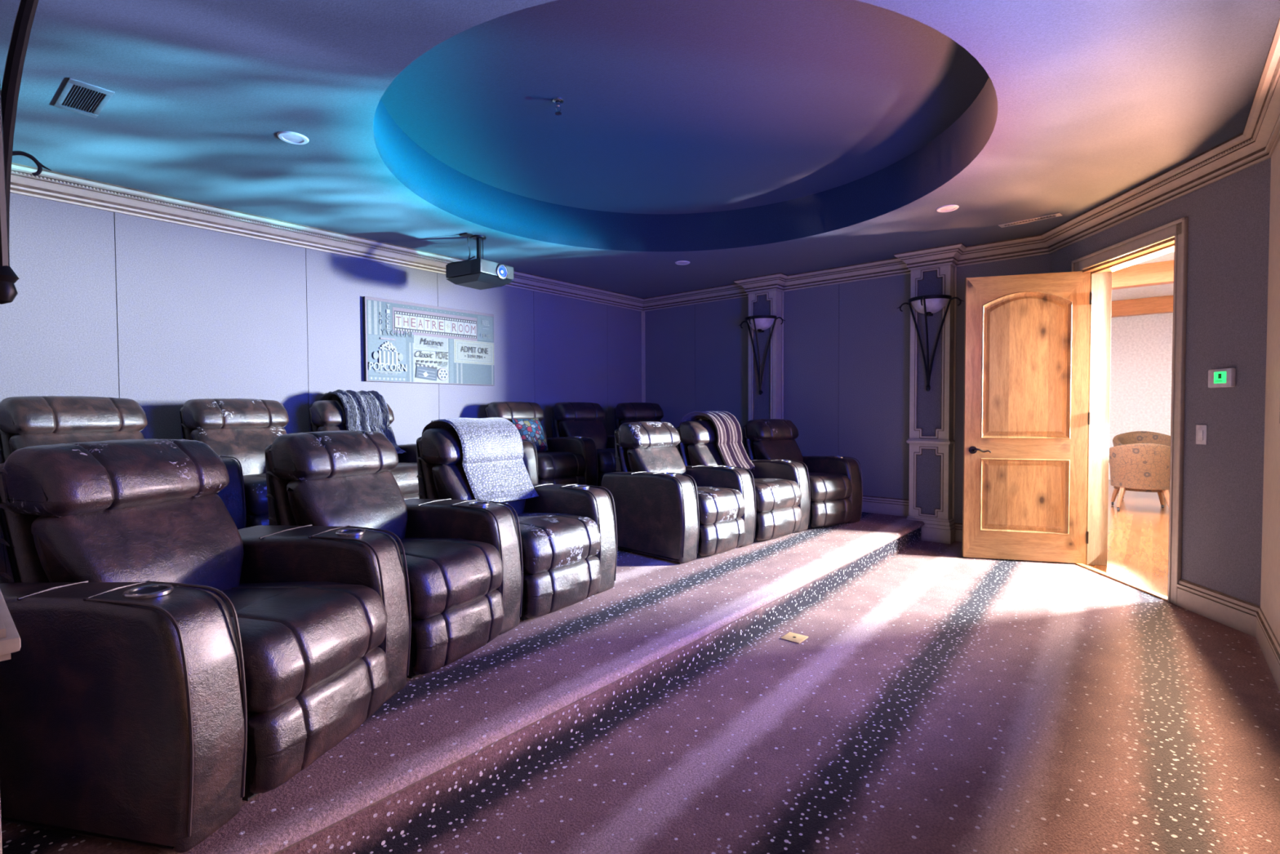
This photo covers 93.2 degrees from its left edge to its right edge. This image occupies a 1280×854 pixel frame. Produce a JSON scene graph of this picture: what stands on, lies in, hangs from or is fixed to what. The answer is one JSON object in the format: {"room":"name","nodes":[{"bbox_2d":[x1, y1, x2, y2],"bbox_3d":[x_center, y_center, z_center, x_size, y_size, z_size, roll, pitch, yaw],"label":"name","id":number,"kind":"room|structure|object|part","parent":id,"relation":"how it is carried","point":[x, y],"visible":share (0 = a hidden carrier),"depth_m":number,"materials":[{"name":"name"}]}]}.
{"room":"home theater","nodes":[
{"label":"home theater","id":0,"kind":"room"},
{"bbox_2d":[0,192,641,444],"bbox_3d":[-2.150,-0.291,6.019,0.120,2.860,6.645,1,2,40],"label":"wall","id":1,"kind":"structure","parent":0,"point":[161,316],"depth_m":4.73,"materials":[{"name":"paint"}]},
{"bbox_2d":[362,296,494,385],"bbox_3d":[-2.034,-0.814,6.005,0.058,0.765,1.400,1,2,40],"label":"wall picture","id":2,"kind":"object","parent":1,"relation":"attached to","point":[404,342],"visible":1,"depth_m":5.91},
{"bbox_2d":[641,311,645,402],"bbox_3d":[0.049,-0.471,8.479,0.046,2.295,0.046,1,2,40],"label":"trim","id":3,"kind":"structure","parent":1,"relation":"attached to","point":[643,368],"depth_m":8.46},
{"bbox_2d":[9,17,1279,311],"bbox_3d":[0.158,-1.569,4.015,5.956,0.156,6.645,1,2,40],"label":"trim","id":4,"kind":"structure","parent":1,"relation":"attached to","point":[1262,125],"depth_m":4.77,"materials":[{"name":"beige wood"}]},
{"bbox_2d":[1,511,924,853],"bbox_3d":[-0.662,1.072,4.796,3.770,0.190,6.645,1,2,40],"label":"step","id":5,"kind":"structure","parent":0,"point":[455,730],"depth_m":2.46,"materials":[{"name":"carpet"}]},
{"bbox_2d":[0,439,411,853],"bbox_3d":[-1.417,0.543,2.108,1.004,1.002,1.134,0,2,12],"label":"recliner","id":6,"kind":"object","parent":5,"relation":"on","point":[175,665],"visible":0.99,"depth_m":1.70,"materials":[{"name":"leather"}]},
{"bbox_3d":[-1.518,0.745,1.653,0.892,0.626,0.190,0,2,12],"label":"armrest","id":7,"kind":"part","parent":6,"relation":"part of","materials":[{"name":"leather"}]},
{"bbox_3d":[-1.430,0.916,2.034,0.800,0.240,0.540,0,2,12],"label":"frame","id":8,"kind":"part","parent":6,"relation":"part of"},
{"bbox_3d":[-1.293,0.684,1.998,0.711,0.249,0.572,0,2,12],"label":"seat","id":9,"kind":"part","parent":6,"relation":"part of","materials":[{"name":"leather"}]},
{"bbox_3d":[-1.340,0.721,2.491,0.892,0.626,0.363,0,2,12],"label":"armrest","id":10,"kind":"part","parent":6,"relation":"part of","materials":[{"name":"leather"}]},
{"bbox_2d":[264,430,523,678],"bbox_3d":[-1.119,0.519,2.982,1.003,1.002,0.861,0,2,25],"label":"recliner","id":11,"kind":"object","parent":5,"relation":"on","point":[464,558],"visible":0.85,"depth_m":2.78,"materials":[{"name":"leather"}]},
{"bbox_3d":[-1.180,0.892,2.853,0.800,0.240,0.505,0,2,25],"label":"frame","id":12,"kind":"part","parent":11,"relation":"part of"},
{"bbox_3d":[-1.054,0.661,2.787,0.710,0.248,0.537,0,2,25],"label":"seat","id":13,"kind":"part","parent":11,"relation":"part of","materials":[{"name":"leather"}]},
{"bbox_3d":[-1.004,0.699,3.238,0.892,0.626,0.310,0,2,25],"label":"armrest","id":14,"kind":"part","parent":11,"relation":"part of","materials":[{"name":"leather"}]},
{"bbox_2d":[416,426,617,620],"bbox_3d":[-0.720,0.498,3.653,1.003,1.002,0.786,1,2,35],"label":"recliner","id":15,"kind":"object","parent":5,"relation":"on","point":[568,531],"visible":0.56,"depth_m":3.48,"materials":[{"name":"leather"}]},
{"bbox_2d":[421,417,539,503],"bbox_3d":[-0.994,0.193,3.773,0.554,0.503,0.500,1,2,35],"label":"throw blanket","id":16,"kind":"object","parent":15,"relation":"on","point":[495,468],"visible":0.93,"depth_m":3.67,"materials":[{"name":"white fabric"}]},
{"bbox_3d":[-0.769,0.870,3.586,0.800,0.240,0.550,1,2,35],"label":"frame","id":17,"kind":"part","parent":15,"relation":"part of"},
{"bbox_3d":[-0.655,0.640,3.498,0.711,0.249,0.582,1,2,35],"label":"seat","id":18,"kind":"part","parent":15,"relation":"part of","materials":[{"name":"leather"}]},
{"bbox_3d":[-0.550,0.679,3.903,0.892,0.626,0.190,1,2,35],"label":"armrest","id":19,"kind":"part","parent":15,"relation":"part of","materials":[{"name":"leather"}]},
{"bbox_2d":[601,421,755,563],"bbox_3d":[0.315,0.459,4.907,1.003,1.002,0.915,1,2,45],"label":"recliner","id":20,"kind":"object","parent":5,"relation":"on","point":[668,508],"visible":0.96,"depth_m":4.63,"materials":[{"name":"leather"}]},
{"bbox_3d":[0.057,0.655,4.658,0.892,0.626,0.190,1,2,45],"label":"armrest","id":21,"kind":"part","parent":20,"relation":"part of","materials":[{"name":"leather"}]},
{"bbox_3d":[0.319,0.829,4.915,0.800,0.240,0.495,1,2,45],"label":"frame","id":22,"kind":"part","parent":20,"relation":"part of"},
{"bbox_3d":[0.418,0.599,4.809,0.710,0.248,0.527,1,2,45],"label":"seat","id":23,"kind":"part","parent":20,"relation":"part of","materials":[{"name":"leather"}]},
{"bbox_3d":[0.569,0.639,5.172,0.892,0.626,0.190,1,2,45],"label":"armrest","id":24,"kind":"part","parent":20,"relation":"part of","materials":[{"name":"leather"}]},
{"bbox_2d":[675,419,810,542],"bbox_3d":[0.998,0.438,5.571,0.953,1.002,1.004,-2,2,-43],"label":"recliner","id":25,"kind":"object","parent":5,"relation":"on","point":[782,489],"visible":0.59,"depth_m":5.41,"materials":[{"name":"leather"}]},
{"bbox_2d":[679,410,755,470],"bbox_3d":[0.727,0.123,5.710,0.450,0.548,0.590,-2,2,-43],"label":"throw blanket","id":26,"kind":"object","parent":25,"relation":"on","point":[732,451],"visible":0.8,"depth_m":5.61,"materials":[{"name":"multicoloured fabric"}]},
{"bbox_3d":[0.887,0.811,5.471,0.585,0.240,0.800,-2,2,-43],"label":"frame","id":27,"kind":"part","parent":25,"relation":"part of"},
{"bbox_3d":[0.983,0.582,5.362,0.617,0.248,0.711,-2,2,-43],"label":"seat","id":28,"kind":"part","parent":25,"relation":"part of","materials":[{"name":"leather"}]},
{"bbox_3d":[1.225,0.619,5.795,0.321,0.626,0.892,-2,2,-43],"label":"armrest","id":29,"kind":"part","parent":25,"relation":"part of","materials":[{"name":"leather"}]},
{"bbox_2d":[742,418,862,528],"bbox_3d":[1.627,0.422,6.061,0.741,1.002,1.003,-1,2,-33],"label":"recliner","id":30,"kind":"object","parent":5,"relation":"on","point":[836,490],"visible":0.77,"depth_m":5.89,"materials":[{"name":"leather"}]},
{"bbox_3d":[1.552,0.793,6.019,0.505,0.240,0.800,-1,2,-33],"label":"frame","id":31,"kind":"part","parent":30,"relation":"part of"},
{"bbox_3d":[1.627,0.564,5.894,0.537,0.248,0.710,-1,2,-33],"label":"seat","id":32,"kind":"part","parent":30,"relation":"part of","materials":[{"name":"leather"}]},
{"bbox_3d":[1.857,0.605,6.218,0.190,0.626,0.892,-1,2,-33],"label":"armrest","id":33,"kind":"part","parent":30,"relation":"part of","materials":[{"name":"leather"}]},
{"bbox_2d":[0,0,1279,297],"bbox_3d":[0.157,-1.826,4.008,5.956,0.360,6.645,1,2,40],"label":"ceiling","id":34,"kind":"structure","parent":0,"point":[732,140],"depth_m":3.49,"materials":[{"name":"paint"}]},
{"bbox_2d":[53,77,115,118],"bbox_3d":[-2.719,-1.601,2.958,0.400,0.007,0.160,1,2,38],"label":"ceiling vent","id":35,"kind":"object","parent":34,"relation":"in","point":[77,96],"visible":1,"depth_m":2.95,"materials":[{"name":"white metal"}]},
{"bbox_2d":[63,84,104,113],"bbox_3d":[-2.719,-1.601,2.958,0.300,0.006,0.105,1,2,38],"label":"grille","id":36,"kind":"object","parent":35,"relation":"attached to","point":[79,98],"depth_m":2.96,"materials":[{"name":"metal"}]},
{"bbox_2d":[276,131,309,144],"bbox_3d":[-1.941,-1.616,3.389,0.156,0.008,0.156,1,2,40],"label":"recessed light","id":37,"kind":"object","parent":34,"relation":"in","point":[295,138],"visible":1,"depth_m":3.38,"materials":[{"name":"white plastic"}]},
{"bbox_2d":[445,232,514,289],"bbox_3d":[-1.416,-1.471,5.388,0.462,0.416,0.402,1,2,32],"label":"projector","id":38,"kind":"object","parent":34,"relation":"attached to","point":[479,273],"visible":1,"depth_m":5.28,"materials":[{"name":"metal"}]},
{"bbox_3d":[-1.509,-1.667,5.258,0.100,0.011,0.070,1,2,32],"label":"cable plate","id":39,"kind":"part","parent":38,"relation":"part of","materials":[{"name":"metal"}]},
{"bbox_2d":[470,258,479,273],"bbox_3d":[-1.406,-1.365,5.148,0.101,0.110,0.003,1,2,32],"label":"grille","id":40,"kind":"object","parent":38,"relation":"attached to","point":[474,264],"depth_m":5.15,"materials":[{"name":"black plastic"}]},
{"bbox_2d":[552,97,564,115],"bbox_3d":[-0.500,-1.953,3.696,0.070,0.084,0.070,1,2,40],"label":"sprinkler","id":41,"kind":"object","parent":34,"relation":"attached to","point":[557,103],"visible":1,"depth_m":3.69,"materials":[{"name":"metal"}]},
{"bbox_2d":[675,260,689,265],"bbox_3d":[0.443,-1.706,6.300,0.156,0.008,0.156,1,2,40],"label":"recessed light","id":42,"kind":"object","parent":34,"relation":"in","point":[682,262],"visible":1,"depth_m":6.28,"materials":[{"name":"white plastic"}]},
{"bbox_2d":[936,204,959,212],"bbox_3d":[2.352,-1.669,4.631,0.156,0.008,0.156,1,2,40],"label":"recessed light","id":43,"kind":"object","parent":34,"relation":"in","point":[947,208],"visible":1,"depth_m":4.63,"materials":[{"name":"white plastic"}]},
{"bbox_2d":[998,212,1062,227],"bbox_3d":[3.173,-1.682,4.931,0.090,0.007,0.430,-2,2,-44],"label":"ceiling vent","id":44,"kind":"object","parent":34,"relation":"in","point":[1055,215],"visible":1,"depth_m":4.92,"materials":[{"name":"white metal"}]},
{"bbox_2d":[1004,214,1056,226],"bbox_3d":[3.172,-1.681,4.932,0.044,0.006,0.363,-2,2,-44],"label":"grille","id":45,"kind":"object","parent":44,"relation":"attached to","point":[1047,216],"depth_m":4.93,"materials":[{"name":"white metal"}]},
{"bbox_2d":[368,479,1279,853],"bbox_3d":[4.467,1.181,5.282,6.000,0.100,14.025,1,2,40],"label":"floor","id":46,"kind":"structure","parent":0,"point":[936,700],"depth_m":2.39,"materials":[{"name":"carpet"}]},
{"bbox_2d":[780,631,808,643],"bbox_3d":[0.876,1.195,3.435,0.115,0.007,0.122,1,2,39],"label":"floor outlet","id":47,"kind":"object","parent":46,"relation":"on","point":[792,637],"visible":1,"depth_m":3.42,"materials":[{"name":"gold metal"}]},
{"bbox_2d":[1108,443,1170,511],"bbox_3d":[6.337,0.623,7.647,0.707,0.867,0.696,1,2,32],"label":"tub chair","id":48,"kind":"object","parent":46,"relation":"on","point":[1135,467],"visible":0.86,"depth_m":7.43,"materials":[{"name":"brown fabric"}]},
{"bbox_3d":[6.298,0.867,8.007,0.061,0.264,0.147,0,2,3],"label":"leg","id":49,"kind":"part","parent":48,"relation":"part of","materials":[{"name":"brown wood"}]},
{"bbox_3d":[6.039,0.879,7.610,0.147,0.265,0.062,-1,2,-18],"label":"leg","id":50,"kind":"part","parent":48,"relation":"part of","materials":[{"name":"brown wood"}]},
{"bbox_3d":[6.373,0.695,7.706,0.540,0.200,0.540,1,2,32],"label":"seat","id":51,"kind":"part","parent":48,"relation":"part of","materials":[{"name":"brown fabric"}]},
{"bbox_3d":[6.674,0.872,7.769,0.148,0.265,0.063,-1,2,-28],"label":"leg","id":52,"kind":"part","parent":48,"relation":"part of","materials":[{"name":"brown wood"}]},
{"bbox_3d":[6.418,0.884,7.364,0.063,0.265,0.149,0,2,3],"label":"leg","id":53,"kind":"part","parent":48,"relation":"part of","materials":[{"name":"brown wood"}]},
{"bbox_2d":[1112,431,1170,498],"bbox_3d":[7.301,0.544,8.762,0.742,0.954,0.731,1,2,34],"label":"tub chair","id":54,"kind":"object","parent":46,"relation":"on","point":[1136,437],"visible":0.09,"depth_m":8.94,"materials":[{"name":"brown fabric"}]},
{"bbox_2d":[644,253,1050,523],"bbox_3d":[1.897,-0.336,7.017,4.753,2.860,0.120,1,2,40],"label":"wall","id":55,"kind":"structure","parent":0,"point":[846,346],"depth_m":6.72,"materials":[{"name":"paint"}]},
{"bbox_2d":[748,289,783,420],"bbox_3d":[1.475,-0.408,7.162,0.424,2.620,0.205,1,2,40],"label":"trim","id":56,"kind":"structure","parent":55,"relation":"attached to","point":[770,404],"depth_m":7.09,"materials":[{"name":"grey wood"}]},
{"bbox_2d":[738,315,785,395],"bbox_3d":[1.327,-0.824,6.979,0.615,0.907,0.315,1,2,40],"label":"wall sconce","id":57,"kind":"object","parent":56,"relation":"attached to","point":[759,323],"visible":1,"depth_m":7.00,"materials":[{"name":"metal"}]},
{"bbox_3d":[1.303,-0.837,7.179,0.026,0.858,0.318,-2,2,-45],"label":"arm","id":58,"kind":"part","parent":57,"relation":"part of","materials":[{"name":"metal"}]},
{"bbox_3d":[1.319,-0.831,6.969,0.020,0.857,0.289,1,2,40],"label":"arm","id":59,"kind":"part","parent":57,"relation":"part of","materials":[{"name":"metal"}]},
{"bbox_3d":[1.368,-1.191,7.019,0.344,0.130,0.172,1,2,40],"label":"lamp shade","id":60,"kind":"part","parent":57,"relation":"part of","materials":[{"name":"white glass"}]},
{"bbox_3d":[1.529,-0.832,6.987,0.318,0.858,0.026,1,2,36],"label":"arm","id":61,"kind":"part","parent":57,"relation":"part of","materials":[{"name":"metal"}]},
{"bbox_2d":[862,495,908,516],"bbox_3d":[-0.145,0.898,4.351,2.070,0.178,6.645,1,2,40],"label":"baseboard","id":62,"kind":"structure","parent":55,"relation":"attached to","point":[874,504],"depth_m":6.36,"materials":[{"name":"grey wood"}]},
{"bbox_2d":[897,294,964,391],"bbox_3d":[2.725,-0.798,5.790,0.615,0.907,0.315,1,2,40],"label":"wall sconce","id":63,"kind":"object","parent":55,"relation":"attached to","point":[928,304],"visible":1,"depth_m":5.83,"materials":[{"name":"metal"}]},
{"bbox_3d":[2.701,-0.810,5.990,0.026,0.858,0.318,-2,2,-45],"label":"arm","id":64,"kind":"part","parent":63,"relation":"part of","materials":[{"name":"metal"}]},
{"bbox_3d":[2.717,-0.804,5.780,0.020,0.857,0.289,1,2,40],"label":"arm","id":65,"kind":"part","parent":63,"relation":"part of","materials":[{"name":"metal"}]},
{"bbox_3d":[2.766,-1.165,5.831,0.344,0.130,0.172,1,2,40],"label":"lamp shade","id":66,"kind":"part","parent":63,"relation":"part of","materials":[{"name":"white glass"}]},
{"bbox_3d":[2.927,-0.806,5.799,0.318,0.858,0.026,1,2,36],"label":"arm","id":67,"kind":"part","parent":63,"relation":"part of","materials":[{"name":"metal"}]},
{"bbox_2d":[906,264,956,543],"bbox_3d":[2.873,-0.287,5.976,0.424,2.810,0.205,1,2,40],"label":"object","id":68,"kind":"structure","parent":55,"relation":"attached to","point":[931,441],"depth_m":5.92,"materials":[{"name":"wood"}]},
{"bbox_2d":[1108,312,1173,471],"bbox_3d":[9.034,-0.597,10.616,6.000,3.120,0.100,1,2,40],"label":"wall","id":69,"kind":"structure","parent":0,"point":[1141,358],"depth_m":10.69,"materials":[{"name":"white paint"}]},
{"bbox_2d":[1111,251,1173,301],"bbox_3d":[5.960,-2.069,6.966,6.000,0.050,9.372,1,2,40],"label":"ceiling","id":70,"kind":"structure","parent":0,"point":[1164,290],"depth_m":9.44,"materials":[{"name":"white paint"}]},
{"bbox_2d":[1111,295,1173,317],"bbox_3d":[8.542,-2.009,10.005,6.000,0.260,0.180,1,2,40],"label":"trim","id":71,"kind":"structure","parent":70,"relation":"attached to","point":[1159,304],"depth_m":10.06,"materials":[{"name":"brown wood"}]},
{"bbox_2d":[1111,260,1173,289],"bbox_3d":[6.534,-1.935,7.645,6.000,0.260,0.180,1,2,40],"label":"trim","id":72,"kind":"structure","parent":70,"relation":"attached to","point":[1157,273],"depth_m":7.67,"materials":[{"name":"brown wood"}]},
{"bbox_2d":[1050,157,1271,605],"bbox_3d":[3.678,-0.272,4.390,0.200,2.860,2.077,0,2,5],"label":"wall","id":73,"kind":"structure","parent":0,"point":[1228,216],"depth_m":3.64,"materials":[{"name":"paint"}]},
{"bbox_2d":[962,217,1188,604],"bbox_3d":[3.521,-0.104,4.757,0.812,2.545,1.571,-1,2,-29],"label":"door","id":74,"kind":"structure","parent":73,"relation":"attached to","point":[1037,346],"depth_m":5.04,"materials":[{"name":"brown wood"}]},
{"bbox_3d":[2.901,0.198,5.166,0.162,0.066,0.063,0,2,16],"label":"handle","id":75,"kind":"part","parent":74,"relation":"part of","materials":[{"name":"brown metal"}]},
{"bbox_3d":[3.576,-0.107,4.516,0.026,2.525,1.168,0,2,5],"label":"casing","id":76,"kind":"part","parent":74,"relation":"part of","materials":[{"name":"brown wood"}]},
{"bbox_2d":[1195,424,1207,444],"bbox_3d":[3.522,0.048,3.800,0.010,0.122,0.078,0,2,5],"label":"light switch","id":77,"kind":"object","parent":73,"relation":"attached to","point":[1201,429],"visible":1,"depth_m":3.79,"materials":[{"name":"white plastic"}]},
{"bbox_2d":[1208,368,1235,387],"bbox_3d":[3.498,-0.294,3.643,0.031,0.112,0.165,0,2,5],"label":"thermostat","id":78,"kind":"object","parent":73,"relation":"attached to","point":[1225,377],"visible":1,"depth_m":3.62,"materials":[{"name":"white plastic"}]},
{"bbox_3d":[-1.517,0.863,5.516,1.530,0.195,6.645,1,2,40],"label":"floor","id":79,"kind":"structure","parent":0,"visible":0},
{"bbox_2d":[0,395,245,529],"bbox_3d":[-3.013,0.317,3.507,1.003,1.002,1.080,0,2,23],"label":"recliner","id":80,"kind":"object","parent":79,"relation":"on","point":[25,421],"visible":0.26,"depth_m":3.50,"materials":[{"name":"leather"}]},
{"bbox_3d":[-2.857,0.495,3.881,0.892,0.626,0.280,0,2,23],"label":"armrest","id":81,"kind":"part","parent":80,"relation":"part of","materials":[{"name":"leather"}]},
{"bbox_2d":[179,398,288,527],"bbox_3d":[-2.580,0.292,4.348,1.003,1.002,0.866,1,2,31],"label":"recliner","id":82,"kind":"object","parent":79,"relation":"on","point":[240,428],"visible":0.29,"depth_m":4.23,"materials":[{"name":"leather"}]},
{"bbox_3d":[-2.639,0.665,4.252,0.800,0.240,0.570,1,2,31],"label":"frame","id":83,"kind":"part","parent":82,"relation":"part of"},
{"bbox_3d":[-2.520,0.434,4.172,0.711,0.248,0.602,1,2,31],"label":"seat","id":84,"kind":"part","parent":82,"relation":"part of","materials":[{"name":"leather"}]},
{"bbox_2d":[308,400,418,499],"bbox_3d":[-2.114,0.272,5.029,1.003,1.002,0.806,1,2,37],"label":"recliner","id":85,"kind":"object","parent":79,"relation":"on","point":[324,415],"visible":0.12,"depth_m":4.89,"materials":[{"name":"leather"}]},
{"bbox_2d":[320,389,406,453],"bbox_3d":[-2.367,-0.037,5.135,0.683,0.559,0.388,1,2,32],"label":"throw blanket","id":86,"kind":"object","parent":85,"relation":"on","point":[365,411],"visible":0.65,"depth_m":5.09,"materials":[{"name":"grey fabric"}]},
{"bbox_3d":[-2.054,0.413,4.871,0.711,0.248,0.602,1,2,37],"label":"seat","id":87,"kind":"part","parent":85,"relation":"part of","materials":[{"name":"leather"}]},
{"bbox_3d":[-1.929,0.452,5.280,0.892,0.626,0.190,1,2,37],"label":"armrest","id":88,"kind":"part","parent":85,"relation":"part of","materials":[{"name":"leather"}]},
{"bbox_2d":[484,401,598,487],"bbox_3d":[-1.053,0.234,6.227,1.004,1.002,1.017,1,2,43],"label":"recliner","id":89,"kind":"object","parent":79,"relation":"on","point":[572,460],"visible":0.52,"depth_m":6.14,"materials":[{"name":"leather"}]},
{"bbox_3d":[-1.337,0.431,5.936,0.892,0.626,0.190,1,2,43],"label":"armrest","id":90,"kind":"part","parent":89,"relation":"part of","materials":[{"name":"leather"}]},
{"bbox_2d":[511,417,548,451],"bbox_3d":[-1.115,0.081,6.169,0.207,0.338,0.377,1,2,33],"label":"cushion","id":91,"kind":"object","parent":89,"relation":"on","point":[531,429],"visible":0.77,"depth_m":6.12,"materials":[{"name":"multicoloured fabric"}]},
{"bbox_3d":[-0.967,0.374,6.111,0.711,0.249,0.567,1,2,43],"label":"seat","id":92,"kind":"part","parent":89,"relation":"part of","materials":[{"name":"leather"}]},
{"bbox_3d":[-0.792,0.413,6.514,0.892,0.626,0.250,1,2,43],"label":"armrest","id":93,"kind":"part","parent":89,"relation":"part of","materials":[{"name":"leather"}]},
{"bbox_2d":[551,401,616,488],"bbox_3d":[-0.383,0.213,6.868,0.862,1.002,1.004,-2,2,-41],"label":"recliner","id":94,"kind":"object","parent":79,"relation":"on","point":[575,419],"visible":0.48,"depth_m":6.87,"materials":[{"name":"leather"}]},
{"bbox_3d":[-0.483,0.586,6.787,0.535,0.240,0.800,-2,2,-41],"label":"frame","id":95,"kind":"part","parent":94,"relation":"part of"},
{"bbox_3d":[-0.392,0.356,6.674,0.567,0.249,0.711,-2,2,-41],"label":"seat","id":96,"kind":"part","parent":94,"relation":"part of","materials":[{"name":"leather"}]},
{"bbox_3d":[-0.164,0.395,7.066,0.280,0.626,0.892,-2,2,-41],"label":"armrest","id":97,"kind":"part","parent":94,"relation":"part of","materials":[{"name":"leather"}]},
{"bbox_2d":[613,402,663,430],"bbox_3d":[0.252,0.197,7.338,0.771,1.002,1.003,-1,2,-33],"label":"recliner","id":98,"kind":"object","parent":79,"relation":"on","point":[624,412],"visible":0.23,"depth_m":7.45,"materials":[{"name":"leather"}]},
{"bbox_3d":[1.931,-0.183,1.440,0.120,2.860,4.952,1,2,40],"label":"wall","id":99,"kind":"structure","parent":0,"visible":0},
{"bbox_2d":[954,522,1279,691],"bbox_3d":[1.690,1.122,2.796,1.966,0.178,6.645,1,2,40],"label":"baseboard","id":100,"kind":"structure","parent":99,"relation":"attached to","point":[1242,615],"depth_m":3.56,"materials":[{"name":"beige wood"}]},
{"bbox_2d":[1260,137,1279,643],"bbox_3d":[3.255,-0.230,3.097,0.008,2.510,0.704,1,2,40],"label":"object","id":101,"kind":"structure","parent":99,"relation":"attached to","point":[1270,555],"depth_m":3.16,"materials":[{"name":"beige wood"}]},
{"bbox_3d":[-2.027,-0.166,1.476,5.956,2.860,0.120,1,2,40],"label":"wall","id":102,"kind":"structure","parent":0,"visible":0},
{"bbox_2d":[0,590,21,853],"bbox_3d":[-1.082,-0.130,0.886,0.424,2.810,0.205,1,2,40],"label":"trim","id":103,"kind":"structure","parent":102,"relation":"attached to","point":[10,639],"depth_m":0.85,"materials":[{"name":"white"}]},
{"bbox_2d":[0,0,38,304],"bbox_3d":[-0.939,-0.651,1.043,0.615,0.907,0.315,1,2,40],"label":"wall sconce","id":104,"kind":"object","parent":102,"relation":"attached to","point":[9,93],"visible":1,"depth_m":0.96,"materials":[{"name":"metal"}]},
{"bbox_3d":[-0.915,-0.653,0.842,0.026,0.858,0.318,-2,2,-45],"label":"arm","id":105,"kind":"part","parent":104,"relation":"part of","materials":[{"name":"metal"}]},
{"bbox_2d":[12,151,51,176],"bbox_3d":[-2.554,-0.682,2.416,0.615,0.907,0.315,1,2,40],"label":"wall sconce","id":106,"kind":"object","parent":102,"relation":"attached to","point":[40,166],"visible":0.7,"depth_m":2.48,"materials":[{"name":"metal"}]}
]}

